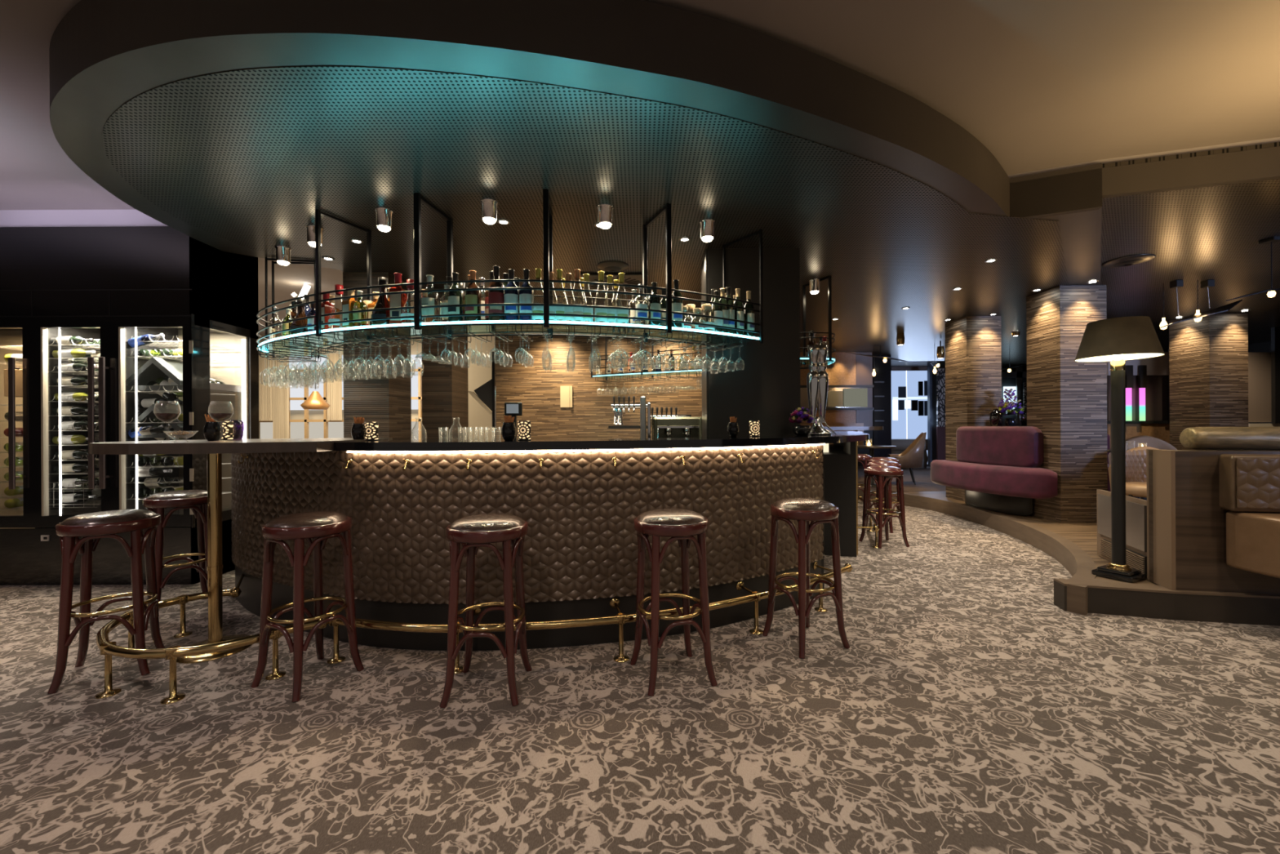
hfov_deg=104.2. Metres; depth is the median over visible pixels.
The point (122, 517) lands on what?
seat cushion
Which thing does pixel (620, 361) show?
bottle
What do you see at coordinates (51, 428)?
wire shelf
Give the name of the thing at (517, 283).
bottle
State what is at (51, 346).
wire shelf
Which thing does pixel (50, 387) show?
wire shelf
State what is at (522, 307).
print
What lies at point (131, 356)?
wire shelf
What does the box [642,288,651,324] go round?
bottle
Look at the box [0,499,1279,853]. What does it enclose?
floor
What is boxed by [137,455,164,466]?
wine bottle
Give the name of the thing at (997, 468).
sofa
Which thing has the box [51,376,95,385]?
wine bottle
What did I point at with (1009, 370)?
pendant
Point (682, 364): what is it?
bottle
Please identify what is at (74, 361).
wine bottle
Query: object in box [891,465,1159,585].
platform
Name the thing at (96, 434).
wine bottle
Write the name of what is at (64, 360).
wire shelf
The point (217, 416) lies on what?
wine glass
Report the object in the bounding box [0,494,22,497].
wire shelf
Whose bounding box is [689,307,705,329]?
bottle
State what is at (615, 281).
bottle
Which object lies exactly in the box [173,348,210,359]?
wine bottle
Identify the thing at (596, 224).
recessed light
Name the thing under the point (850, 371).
wall panel
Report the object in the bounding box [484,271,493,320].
bottle
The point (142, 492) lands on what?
wine bottle
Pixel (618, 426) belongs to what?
countertop
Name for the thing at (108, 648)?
rail
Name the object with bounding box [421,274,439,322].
bottle
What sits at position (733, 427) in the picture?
pot
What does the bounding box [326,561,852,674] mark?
rail
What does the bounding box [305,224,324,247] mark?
light
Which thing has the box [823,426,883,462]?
table
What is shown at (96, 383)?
wine bottle
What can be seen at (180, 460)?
wine bottle
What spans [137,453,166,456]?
wine bottle
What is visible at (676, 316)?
print
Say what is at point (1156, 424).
wall
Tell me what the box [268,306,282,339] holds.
bottle
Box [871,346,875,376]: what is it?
pendant
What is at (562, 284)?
bottle
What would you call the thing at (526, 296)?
bottle
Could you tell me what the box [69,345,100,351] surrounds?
wine bottle
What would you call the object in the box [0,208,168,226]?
wall
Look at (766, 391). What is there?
wall
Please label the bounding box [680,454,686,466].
coat hook
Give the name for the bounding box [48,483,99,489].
wire shelf
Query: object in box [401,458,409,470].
coat hook
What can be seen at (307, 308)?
bottle
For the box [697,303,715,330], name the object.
bottle
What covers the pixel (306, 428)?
window
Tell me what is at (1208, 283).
pendant
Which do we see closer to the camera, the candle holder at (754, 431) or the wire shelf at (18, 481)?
the candle holder at (754, 431)
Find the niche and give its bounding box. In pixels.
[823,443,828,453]
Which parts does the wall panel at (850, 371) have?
quilted panel, quilted panel, brown panel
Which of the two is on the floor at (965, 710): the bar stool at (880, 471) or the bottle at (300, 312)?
the bar stool at (880, 471)
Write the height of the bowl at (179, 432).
0.062 m
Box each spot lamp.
[896,333,904,345]
[936,340,944,358]
[1011,332,1020,336]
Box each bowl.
[164,430,197,442]
[789,406,813,435]
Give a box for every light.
[275,245,291,265]
[291,284,311,298]
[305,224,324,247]
[322,256,334,260]
[350,239,363,243]
[374,206,393,231]
[480,198,497,224]
[497,218,510,224]
[560,386,572,407]
[594,222,600,227]
[596,203,613,228]
[679,236,690,241]
[699,218,715,242]
[808,278,820,293]
[984,258,997,262]
[1086,280,1098,283]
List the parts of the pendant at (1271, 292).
blade, globe bulb, cord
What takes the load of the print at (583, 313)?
attached to the bottle at (585, 310)
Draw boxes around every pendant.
[300,360,330,409]
[847,345,915,363]
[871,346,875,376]
[930,360,939,367]
[1001,364,1025,372]
[1159,283,1167,329]
[1160,279,1242,328]
[1193,280,1202,321]
[1226,235,1279,301]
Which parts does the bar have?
panel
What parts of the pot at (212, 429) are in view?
pot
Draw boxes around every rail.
[94,573,328,704]
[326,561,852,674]
[857,496,879,548]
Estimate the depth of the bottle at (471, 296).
3.17 m
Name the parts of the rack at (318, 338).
hanger frame, hanger frame, hanger frame, hanger frame, guard rail, guard rail, guard rail, guard rail, shelf frame, guard rail, hanger frame, guard rail, hanger frame, hanger frame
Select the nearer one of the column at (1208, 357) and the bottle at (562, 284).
the bottle at (562, 284)
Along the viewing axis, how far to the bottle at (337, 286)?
3.42 m
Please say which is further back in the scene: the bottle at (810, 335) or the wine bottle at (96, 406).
the bottle at (810, 335)
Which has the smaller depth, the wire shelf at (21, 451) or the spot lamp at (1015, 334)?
the wire shelf at (21, 451)
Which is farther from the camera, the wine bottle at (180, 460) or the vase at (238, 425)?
the wine bottle at (180, 460)
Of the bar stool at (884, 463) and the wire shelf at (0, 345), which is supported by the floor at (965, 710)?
the bar stool at (884, 463)
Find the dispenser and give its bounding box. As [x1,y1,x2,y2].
[806,344,835,435]
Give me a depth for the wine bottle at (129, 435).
3.97 m
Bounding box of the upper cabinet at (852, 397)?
[817,388,867,406]
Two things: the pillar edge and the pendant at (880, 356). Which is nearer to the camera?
the pillar edge
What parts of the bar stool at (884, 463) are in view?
leg, leg, leg, leg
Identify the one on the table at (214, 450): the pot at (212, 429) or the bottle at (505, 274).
the pot at (212, 429)
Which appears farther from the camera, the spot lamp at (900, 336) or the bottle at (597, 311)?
the spot lamp at (900, 336)
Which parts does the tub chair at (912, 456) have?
leg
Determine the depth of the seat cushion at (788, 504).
2.72 m
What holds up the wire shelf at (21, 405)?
attached to the wine cabinet at (114, 285)
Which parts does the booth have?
panel, steel panel, vent frame, backrest, seat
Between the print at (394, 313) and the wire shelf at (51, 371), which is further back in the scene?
the wire shelf at (51, 371)
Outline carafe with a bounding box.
[448,418,464,439]
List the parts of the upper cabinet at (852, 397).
door, lit pane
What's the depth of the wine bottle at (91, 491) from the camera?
4.23 m
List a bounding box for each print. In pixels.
[391,311,399,316]
[448,306,456,311]
[464,306,474,311]
[489,306,502,309]
[505,305,515,310]
[520,305,531,310]
[532,310,543,315]
[555,311,564,316]
[564,311,573,317]
[573,311,582,317]
[582,312,591,318]
[596,312,607,318]
[607,313,614,319]
[617,313,627,319]
[637,311,647,317]
[653,312,661,318]
[674,313,682,318]
[723,320,728,324]
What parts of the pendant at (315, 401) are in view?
lamp shade, cord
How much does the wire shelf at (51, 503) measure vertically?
0.006 m
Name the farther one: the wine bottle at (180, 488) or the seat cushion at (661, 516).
the wine bottle at (180, 488)
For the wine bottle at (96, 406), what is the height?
0.074 m
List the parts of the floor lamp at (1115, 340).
bulb, lamp shade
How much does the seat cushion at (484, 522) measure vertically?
0.048 m
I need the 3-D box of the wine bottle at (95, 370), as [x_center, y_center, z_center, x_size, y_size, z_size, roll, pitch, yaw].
[-4.580,-0.480,4.276,0.074,0.075,0.301,0,0,0]
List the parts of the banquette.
backrest, seat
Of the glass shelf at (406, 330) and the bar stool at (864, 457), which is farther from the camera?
the bar stool at (864, 457)
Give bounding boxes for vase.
[229,419,244,439]
[989,408,1002,426]
[1019,406,1026,426]
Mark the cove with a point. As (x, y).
(1277, 139)
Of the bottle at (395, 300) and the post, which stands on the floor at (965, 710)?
the post
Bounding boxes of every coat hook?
[237,454,248,463]
[342,457,352,469]
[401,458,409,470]
[466,458,471,470]
[538,457,543,469]
[612,456,617,467]
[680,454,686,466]
[737,453,745,463]
[811,449,819,458]
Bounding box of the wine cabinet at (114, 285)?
[0,226,258,585]
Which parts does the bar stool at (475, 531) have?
leg, leg, leg, leg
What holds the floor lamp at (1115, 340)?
on the platform
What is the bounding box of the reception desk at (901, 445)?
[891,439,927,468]
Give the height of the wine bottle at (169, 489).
0.074 m
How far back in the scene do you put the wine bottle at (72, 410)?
4.01 m
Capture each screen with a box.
[467,378,492,414]
[504,402,522,439]
[936,368,945,459]
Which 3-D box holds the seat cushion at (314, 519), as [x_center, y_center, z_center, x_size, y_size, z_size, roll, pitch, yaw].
[-1.618,0.448,2.430,0.342,0.048,0.342,0,0,25]
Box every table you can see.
[88,437,392,663]
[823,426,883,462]
[857,444,896,487]
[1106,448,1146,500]
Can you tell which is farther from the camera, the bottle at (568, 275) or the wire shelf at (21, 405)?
the wire shelf at (21, 405)
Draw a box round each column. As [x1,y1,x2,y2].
[640,395,650,438]
[945,315,1001,501]
[1026,284,1107,523]
[1168,312,1248,449]
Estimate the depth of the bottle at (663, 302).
3.53 m
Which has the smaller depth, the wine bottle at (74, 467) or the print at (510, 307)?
the print at (510, 307)
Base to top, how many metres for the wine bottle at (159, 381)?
0.199 m
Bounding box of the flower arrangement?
[997,388,1023,426]
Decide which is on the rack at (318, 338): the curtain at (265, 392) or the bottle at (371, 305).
the bottle at (371, 305)
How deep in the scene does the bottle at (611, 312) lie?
3.26 m
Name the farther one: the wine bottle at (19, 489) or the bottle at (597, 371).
the bottle at (597, 371)
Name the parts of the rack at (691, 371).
hanger frame, guard rail, guard rail, guard rail, guard rail, hanger frame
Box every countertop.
[333,431,869,450]
[608,425,647,428]
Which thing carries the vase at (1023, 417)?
on the pedestal
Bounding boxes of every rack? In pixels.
[256,189,763,362]
[590,314,702,382]
[800,275,835,368]
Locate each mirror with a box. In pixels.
[800,387,867,408]
[1106,374,1168,420]
[1248,351,1271,422]
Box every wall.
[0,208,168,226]
[258,334,422,439]
[342,271,411,439]
[467,333,494,439]
[494,318,702,439]
[701,248,800,437]
[857,367,1026,466]
[872,355,891,457]
[1106,349,1169,448]
[1248,327,1279,426]
[1248,341,1271,423]
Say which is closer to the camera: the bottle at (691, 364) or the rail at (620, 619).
the rail at (620, 619)
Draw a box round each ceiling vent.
[596,260,628,271]
[1102,253,1155,267]
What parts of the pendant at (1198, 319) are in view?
globe bulb, cord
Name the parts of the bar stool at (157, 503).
leg, leg, leg, leg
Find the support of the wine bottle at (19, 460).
on the wine cabinet at (114, 285)
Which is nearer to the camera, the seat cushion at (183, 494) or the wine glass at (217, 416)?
the wine glass at (217, 416)
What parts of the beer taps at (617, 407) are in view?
stem, stem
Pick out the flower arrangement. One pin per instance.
(1004, 406)
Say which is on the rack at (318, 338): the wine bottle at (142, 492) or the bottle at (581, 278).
the bottle at (581, 278)
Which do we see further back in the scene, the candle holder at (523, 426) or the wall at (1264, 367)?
the wall at (1264, 367)
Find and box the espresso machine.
[650,416,702,437]
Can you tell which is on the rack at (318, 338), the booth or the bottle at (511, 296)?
the bottle at (511, 296)
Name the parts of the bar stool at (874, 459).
leg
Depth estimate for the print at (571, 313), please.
3.18 m
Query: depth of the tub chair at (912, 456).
8.68 m
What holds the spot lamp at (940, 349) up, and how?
attached to the ceiling at (247, 158)
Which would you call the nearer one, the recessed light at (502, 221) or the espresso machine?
the recessed light at (502, 221)
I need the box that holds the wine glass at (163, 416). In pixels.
[153,400,181,422]
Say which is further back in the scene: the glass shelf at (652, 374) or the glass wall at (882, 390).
the glass wall at (882, 390)
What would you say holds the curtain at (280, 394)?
hanging from the window at (306, 428)
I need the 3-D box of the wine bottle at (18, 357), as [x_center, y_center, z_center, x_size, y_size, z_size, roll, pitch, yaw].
[-4.985,-0.558,4.075,0.301,0.074,0.075,0,0,-11]
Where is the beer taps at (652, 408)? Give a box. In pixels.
[650,407,691,419]
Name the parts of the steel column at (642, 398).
rail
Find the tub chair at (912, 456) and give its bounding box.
[888,431,926,484]
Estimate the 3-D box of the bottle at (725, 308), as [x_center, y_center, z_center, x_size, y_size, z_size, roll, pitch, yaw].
[0.609,-0.847,3.664,0.084,0.347,0.086,0,0,-43]
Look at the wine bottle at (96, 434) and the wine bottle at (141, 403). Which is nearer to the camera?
the wine bottle at (141, 403)
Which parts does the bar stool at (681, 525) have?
leg, leg, leg, leg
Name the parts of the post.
chrome rod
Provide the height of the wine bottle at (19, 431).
0.075 m
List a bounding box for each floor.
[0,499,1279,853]
[857,466,946,491]
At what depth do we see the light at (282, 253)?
4.04 m
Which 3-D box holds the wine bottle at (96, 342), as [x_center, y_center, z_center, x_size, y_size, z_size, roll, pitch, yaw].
[-4.581,-0.695,4.276,0.074,0.075,0.301,0,0,0]
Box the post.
[491,351,496,439]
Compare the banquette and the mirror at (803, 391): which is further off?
the mirror at (803, 391)
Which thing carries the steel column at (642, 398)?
on the countertop at (618, 426)
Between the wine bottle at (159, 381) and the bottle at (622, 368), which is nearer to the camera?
the wine bottle at (159, 381)
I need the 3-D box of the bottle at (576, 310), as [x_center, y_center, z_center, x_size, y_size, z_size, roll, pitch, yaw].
[-0.406,-0.846,3.240,0.094,0.356,0.095,0,0,-19]
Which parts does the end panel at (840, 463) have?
panel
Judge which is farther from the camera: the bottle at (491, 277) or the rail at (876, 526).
the rail at (876, 526)
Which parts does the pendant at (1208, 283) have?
cord, blade, cord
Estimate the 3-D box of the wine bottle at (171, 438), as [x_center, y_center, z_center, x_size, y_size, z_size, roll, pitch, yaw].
[-3.836,0.067,4.105,0.282,0.199,0.075,0,0,0]
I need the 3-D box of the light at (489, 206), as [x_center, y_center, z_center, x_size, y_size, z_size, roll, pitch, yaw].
[-0.989,-1.406,3.267,0.112,0.140,0.112,0,0,0]
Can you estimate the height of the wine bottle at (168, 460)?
0.074 m
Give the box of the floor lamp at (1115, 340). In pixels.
[1075,315,1164,582]
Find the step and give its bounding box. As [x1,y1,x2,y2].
[1053,580,1279,626]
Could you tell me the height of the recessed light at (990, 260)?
0.006 m
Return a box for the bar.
[231,443,825,650]
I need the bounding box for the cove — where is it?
[1008,137,1279,177]
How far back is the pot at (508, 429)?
2.77 m
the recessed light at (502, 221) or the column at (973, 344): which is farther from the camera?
the column at (973, 344)
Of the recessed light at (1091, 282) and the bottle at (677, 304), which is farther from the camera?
the recessed light at (1091, 282)
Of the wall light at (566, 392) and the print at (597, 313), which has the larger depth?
the wall light at (566, 392)
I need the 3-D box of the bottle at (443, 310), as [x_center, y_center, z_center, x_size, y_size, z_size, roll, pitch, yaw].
[-1.253,-0.792,3.231,0.085,0.257,0.086,0,0,24]
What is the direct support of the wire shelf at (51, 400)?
attached to the wine cabinet at (114, 285)
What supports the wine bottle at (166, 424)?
on the wine cabinet at (114, 285)
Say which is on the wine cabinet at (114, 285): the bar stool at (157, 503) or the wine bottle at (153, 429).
the wine bottle at (153, 429)
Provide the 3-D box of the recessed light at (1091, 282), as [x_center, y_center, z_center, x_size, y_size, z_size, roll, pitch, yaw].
[4.692,-1.501,5.160,0.092,0.006,0.092,0,0,0]
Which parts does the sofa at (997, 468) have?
seat, backrest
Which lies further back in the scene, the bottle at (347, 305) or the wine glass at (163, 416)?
the bottle at (347, 305)
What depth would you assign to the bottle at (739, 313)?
3.72 m
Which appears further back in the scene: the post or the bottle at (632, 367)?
the post
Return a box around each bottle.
[3,427,22,436]
[4,354,22,363]
[4,411,22,420]
[4,441,22,451]
[4,456,22,466]
[4,471,22,480]
[4,484,22,495]
[4,497,22,507]
[50,336,93,346]
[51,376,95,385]
[51,405,95,415]
[52,348,95,357]
[52,434,96,444]
[53,362,97,371]
[53,391,97,400]
[53,449,97,459]
[53,462,97,472]
[54,420,98,430]
[54,492,98,502]
[55,477,98,487]
[68,356,97,363]
[68,413,97,420]
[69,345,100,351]
[83,339,100,349]
[84,365,98,374]
[84,421,98,430]
[85,351,100,359]
[86,377,98,385]
[86,404,98,413]
[86,432,98,440]
[86,460,98,467]
[86,488,101,496]
[124,333,164,348]
[125,424,165,439]
[129,467,173,477]
[130,426,173,435]
[137,348,151,359]
[137,397,177,408]
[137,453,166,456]
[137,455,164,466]
[137,485,166,497]
[138,476,180,486]
[146,380,182,404]
[148,348,178,359]
[148,455,175,466]
[149,416,163,422]
[149,485,178,495]
[154,437,171,440]
[155,377,182,396]
[156,422,182,439]
[160,348,182,359]
[160,455,182,466]
[161,485,183,492]
[164,374,182,391]
[164,422,177,432]
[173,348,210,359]
[173,456,182,466]
[174,487,183,490]
[177,413,182,421]
[209,377,225,384]
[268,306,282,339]
[282,308,293,336]
[289,297,307,334]
[290,300,297,319]
[303,294,311,316]
[307,302,315,332]
[320,291,334,329]
[328,284,343,328]
[328,294,340,328]
[342,289,356,327]
[352,290,366,326]
[363,300,373,325]
[367,291,379,325]
[371,276,389,325]
[389,272,407,324]
[400,279,413,320]
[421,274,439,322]
[421,288,432,322]
[440,284,449,321]
[442,275,452,321]
[447,271,463,321]
[457,282,465,320]
[462,274,470,311]
[464,270,480,320]
[478,277,485,319]
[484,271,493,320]
[488,265,504,320]
[502,272,508,287]
[504,268,519,319]
[514,277,519,306]
[519,268,533,319]
[531,268,543,319]
[549,271,557,320]
[552,268,567,320]
[555,278,568,320]
[561,272,575,320]
[570,268,585,321]
[574,277,588,321]
[579,273,593,321]
[594,271,608,322]
[595,353,601,374]
[603,275,617,323]
[606,356,613,374]
[609,279,623,323]
[614,272,628,323]
[617,355,622,373]
[618,355,624,372]
[627,352,635,373]
[628,288,640,324]
[630,353,635,370]
[635,284,647,319]
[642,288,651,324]
[642,350,648,373]
[648,281,661,325]
[652,355,656,372]
[655,349,661,372]
[660,289,666,326]
[668,349,675,371]
[671,279,683,328]
[679,354,684,370]
[680,346,688,367]
[682,306,691,328]
[683,303,697,329]
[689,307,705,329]
[690,346,696,368]
[693,345,702,369]
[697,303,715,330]
[707,288,715,330]
[711,290,722,332]
[719,288,728,333]
[725,286,734,333]
[733,288,743,335]
[743,290,754,337]
[804,330,813,355]
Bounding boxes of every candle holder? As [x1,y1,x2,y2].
[219,421,233,439]
[364,422,378,440]
[517,420,530,439]
[749,421,759,436]
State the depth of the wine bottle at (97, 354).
4.23 m
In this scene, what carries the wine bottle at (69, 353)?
on the wine cabinet at (114, 285)
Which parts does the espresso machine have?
panel, trim, panel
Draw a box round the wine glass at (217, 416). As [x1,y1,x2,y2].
[208,400,233,441]
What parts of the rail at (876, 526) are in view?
post, post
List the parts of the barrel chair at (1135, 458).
seat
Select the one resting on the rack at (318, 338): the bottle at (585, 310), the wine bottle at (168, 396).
the bottle at (585, 310)
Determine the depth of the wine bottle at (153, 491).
4.08 m
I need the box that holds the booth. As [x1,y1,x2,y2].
[1097,448,1279,594]
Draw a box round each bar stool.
[47,509,164,693]
[142,489,208,611]
[250,511,364,702]
[439,513,532,707]
[630,508,717,696]
[761,497,849,658]
[857,453,872,507]
[858,465,909,548]
[866,460,901,533]
[867,457,898,520]
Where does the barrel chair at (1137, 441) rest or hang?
on the platform
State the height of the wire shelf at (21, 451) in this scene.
0.006 m
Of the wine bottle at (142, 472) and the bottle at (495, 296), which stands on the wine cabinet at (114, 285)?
the wine bottle at (142, 472)
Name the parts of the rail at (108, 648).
post, post, post, post, post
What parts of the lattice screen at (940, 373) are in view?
pebble panel, panel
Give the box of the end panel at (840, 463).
[823,441,857,556]
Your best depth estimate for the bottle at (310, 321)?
3.54 m
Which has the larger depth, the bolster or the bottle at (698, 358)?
the bottle at (698, 358)
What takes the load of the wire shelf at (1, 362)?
attached to the wine cabinet at (114, 285)
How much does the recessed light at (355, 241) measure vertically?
0.006 m
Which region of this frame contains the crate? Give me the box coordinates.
[4,368,22,397]
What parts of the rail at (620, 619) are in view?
post, post, post, post, post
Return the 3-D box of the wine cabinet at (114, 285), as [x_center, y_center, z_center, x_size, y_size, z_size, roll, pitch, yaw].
[-4.952,-0.163,4.214,2.897,2.810,0.742,0,0,0]
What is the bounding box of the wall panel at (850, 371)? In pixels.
[800,351,874,426]
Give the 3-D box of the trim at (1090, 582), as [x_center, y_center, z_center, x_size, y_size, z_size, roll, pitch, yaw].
[6.143,1.012,2.731,6.827,0.014,0.312,0,0,10]
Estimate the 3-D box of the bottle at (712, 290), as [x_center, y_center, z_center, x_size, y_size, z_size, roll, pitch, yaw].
[0.564,-0.863,3.802,0.087,0.380,0.088,0,0,-19]
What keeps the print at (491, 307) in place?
attached to the bottle at (495, 296)
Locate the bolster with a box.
[1179,426,1279,449]
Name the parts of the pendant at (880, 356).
blade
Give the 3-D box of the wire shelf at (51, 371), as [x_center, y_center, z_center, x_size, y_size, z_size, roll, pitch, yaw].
[-4.546,-0.460,4.198,0.450,0.045,0.459,0,0,0]
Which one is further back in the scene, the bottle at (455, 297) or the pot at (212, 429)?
the bottle at (455, 297)
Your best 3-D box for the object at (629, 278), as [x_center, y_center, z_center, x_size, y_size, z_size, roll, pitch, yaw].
[-0.248,-1.464,5.100,0.660,0.017,0.620,0,0,0]
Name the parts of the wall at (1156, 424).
panel, rail, frame post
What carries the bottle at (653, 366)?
on the rack at (691, 371)
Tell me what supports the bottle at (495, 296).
on the rack at (318, 338)
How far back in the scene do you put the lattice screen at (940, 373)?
11.60 m
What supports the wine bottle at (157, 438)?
on the wine cabinet at (114, 285)
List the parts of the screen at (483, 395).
panel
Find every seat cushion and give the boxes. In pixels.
[60,509,157,525]
[146,489,207,499]
[265,511,348,528]
[449,513,524,531]
[636,508,705,524]
[773,497,835,511]
[857,453,870,457]
[865,465,902,471]
[867,460,899,465]
[869,457,897,460]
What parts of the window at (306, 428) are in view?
panel, lit glass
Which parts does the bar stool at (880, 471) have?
leg, leg, leg, leg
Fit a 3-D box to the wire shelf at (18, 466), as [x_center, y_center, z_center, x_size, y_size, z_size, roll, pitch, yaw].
[-5.014,0.323,4.200,0.418,0.006,0.456,0,0,0]
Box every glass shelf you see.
[259,322,756,356]
[593,370,702,378]
[800,359,833,364]
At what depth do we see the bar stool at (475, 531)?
2.21 m
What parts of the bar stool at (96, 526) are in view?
leg, leg, leg, leg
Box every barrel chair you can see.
[1107,435,1177,465]
[1108,446,1159,497]
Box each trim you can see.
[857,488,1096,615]
[1009,146,1279,218]
[1053,575,1279,598]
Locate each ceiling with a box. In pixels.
[0,0,1279,334]
[48,0,1102,368]
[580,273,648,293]
[1100,142,1279,351]
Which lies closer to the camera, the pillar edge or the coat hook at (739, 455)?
the coat hook at (739, 455)
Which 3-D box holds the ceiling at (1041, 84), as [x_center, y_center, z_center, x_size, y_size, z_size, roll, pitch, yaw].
[1.490,-1.822,4.500,21.000,0.001,17.000,0,0,0]
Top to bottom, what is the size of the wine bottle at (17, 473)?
0.074 m
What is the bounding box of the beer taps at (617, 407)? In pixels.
[611,395,647,424]
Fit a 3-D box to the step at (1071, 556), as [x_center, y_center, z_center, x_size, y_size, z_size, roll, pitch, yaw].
[2.533,1.114,7.332,3.075,0.178,7.768,0,0,-26]
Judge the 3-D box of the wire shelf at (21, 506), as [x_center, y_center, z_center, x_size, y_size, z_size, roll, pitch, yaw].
[-5.012,0.663,4.200,0.418,0.006,0.456,0,0,0]
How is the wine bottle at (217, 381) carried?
on the wine cabinet at (114, 285)
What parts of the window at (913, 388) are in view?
bright pane, dark frame, dark frame, bright pane, bright pane, bright pane, dark frame, dark frame, dark frame, dark frame, dark frame, frame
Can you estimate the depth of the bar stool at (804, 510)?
2.73 m
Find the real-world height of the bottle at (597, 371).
0.304 m
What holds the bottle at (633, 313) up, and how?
on the rack at (318, 338)
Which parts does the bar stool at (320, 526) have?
leg, leg, leg, leg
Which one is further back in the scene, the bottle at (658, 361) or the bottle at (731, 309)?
the bottle at (658, 361)
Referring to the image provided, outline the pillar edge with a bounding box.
[704,248,709,436]
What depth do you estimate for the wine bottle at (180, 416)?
4.07 m
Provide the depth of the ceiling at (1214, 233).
4.46 m
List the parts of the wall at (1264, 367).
frame post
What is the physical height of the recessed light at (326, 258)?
0.006 m
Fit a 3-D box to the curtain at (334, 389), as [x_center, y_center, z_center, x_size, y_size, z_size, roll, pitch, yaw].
[-5.653,-0.737,9.200,0.263,1.235,0.060,0,0,0]
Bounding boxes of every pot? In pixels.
[203,413,223,440]
[351,417,366,439]
[501,415,515,440]
[727,416,738,436]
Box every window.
[258,354,422,439]
[890,363,937,466]
[1001,367,1026,426]
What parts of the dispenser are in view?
bead trim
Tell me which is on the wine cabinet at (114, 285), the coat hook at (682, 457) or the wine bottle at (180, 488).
the wine bottle at (180, 488)
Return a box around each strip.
[1124,364,1133,421]
[1138,364,1146,421]
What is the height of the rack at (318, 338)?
0.888 m
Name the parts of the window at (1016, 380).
lit pane, steel post, pebble panel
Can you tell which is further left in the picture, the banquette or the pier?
the pier
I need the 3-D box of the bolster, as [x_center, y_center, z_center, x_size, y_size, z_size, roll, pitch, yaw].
[4.743,0.068,3.037,2.400,0.148,0.148,0,0,10]
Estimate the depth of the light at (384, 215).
3.35 m
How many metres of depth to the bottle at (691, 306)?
3.65 m
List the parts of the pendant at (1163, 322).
globe bulb, cord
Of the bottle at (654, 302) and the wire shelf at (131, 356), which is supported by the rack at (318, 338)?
the bottle at (654, 302)
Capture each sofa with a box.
[930,426,1057,515]
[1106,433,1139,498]
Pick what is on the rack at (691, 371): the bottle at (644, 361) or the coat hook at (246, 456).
the bottle at (644, 361)
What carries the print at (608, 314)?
attached to the bottle at (611, 312)
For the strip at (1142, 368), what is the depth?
7.92 m
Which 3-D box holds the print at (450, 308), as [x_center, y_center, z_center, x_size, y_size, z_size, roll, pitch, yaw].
[-1.210,-0.754,3.186,0.069,0.033,0.015,0,0,22]
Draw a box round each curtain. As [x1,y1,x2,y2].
[258,353,272,421]
[272,354,288,438]
[326,353,342,420]
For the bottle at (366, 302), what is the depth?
3.50 m
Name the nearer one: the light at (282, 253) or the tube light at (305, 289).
the light at (282, 253)
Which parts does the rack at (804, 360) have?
guard rail, guard rail, guard rail, guard rail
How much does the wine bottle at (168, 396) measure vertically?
0.199 m
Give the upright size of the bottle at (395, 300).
0.354 m
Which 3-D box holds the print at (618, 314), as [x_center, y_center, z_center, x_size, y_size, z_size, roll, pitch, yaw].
[-0.113,-0.726,3.272,0.069,0.035,0.015,0,0,-13]
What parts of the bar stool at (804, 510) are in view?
leg, leg, leg, leg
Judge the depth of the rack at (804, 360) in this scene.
4.93 m
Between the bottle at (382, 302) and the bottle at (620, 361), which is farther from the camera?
the bottle at (620, 361)
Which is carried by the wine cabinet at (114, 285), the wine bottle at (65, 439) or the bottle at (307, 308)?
the wine bottle at (65, 439)
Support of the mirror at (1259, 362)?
on the wall at (1264, 367)
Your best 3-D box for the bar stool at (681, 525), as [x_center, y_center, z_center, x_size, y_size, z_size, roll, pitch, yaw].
[0.154,0.818,2.450,0.365,0.806,0.365,0,0,-12]
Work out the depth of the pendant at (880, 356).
9.19 m
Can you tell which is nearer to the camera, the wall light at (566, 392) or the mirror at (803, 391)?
the wall light at (566, 392)
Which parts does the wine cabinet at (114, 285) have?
handle, door, lock plate, door, handle, seam trim, handle, panel, door, hinge plate, hinge plate, hinge plate, corner post, frame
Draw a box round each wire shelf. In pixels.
[0,345,22,351]
[0,361,22,365]
[0,404,22,406]
[0,450,22,453]
[0,465,22,467]
[0,480,22,482]
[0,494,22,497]
[0,506,23,510]
[48,339,100,351]
[48,357,98,364]
[48,366,98,377]
[48,385,98,389]
[48,395,98,404]
[48,415,98,417]
[48,425,98,431]
[48,444,88,445]
[48,454,98,460]
[48,470,98,474]
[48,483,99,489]
[48,497,101,505]
[124,351,235,364]
[124,386,235,395]
[125,417,182,423]
[125,462,231,467]
[125,476,231,483]
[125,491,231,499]
[129,335,235,350]
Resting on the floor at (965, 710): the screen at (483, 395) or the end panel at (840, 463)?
the end panel at (840, 463)
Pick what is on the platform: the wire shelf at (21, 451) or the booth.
the booth
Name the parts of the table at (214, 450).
plate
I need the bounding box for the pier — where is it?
[421,288,468,439]
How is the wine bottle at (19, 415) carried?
on the wine cabinet at (114, 285)

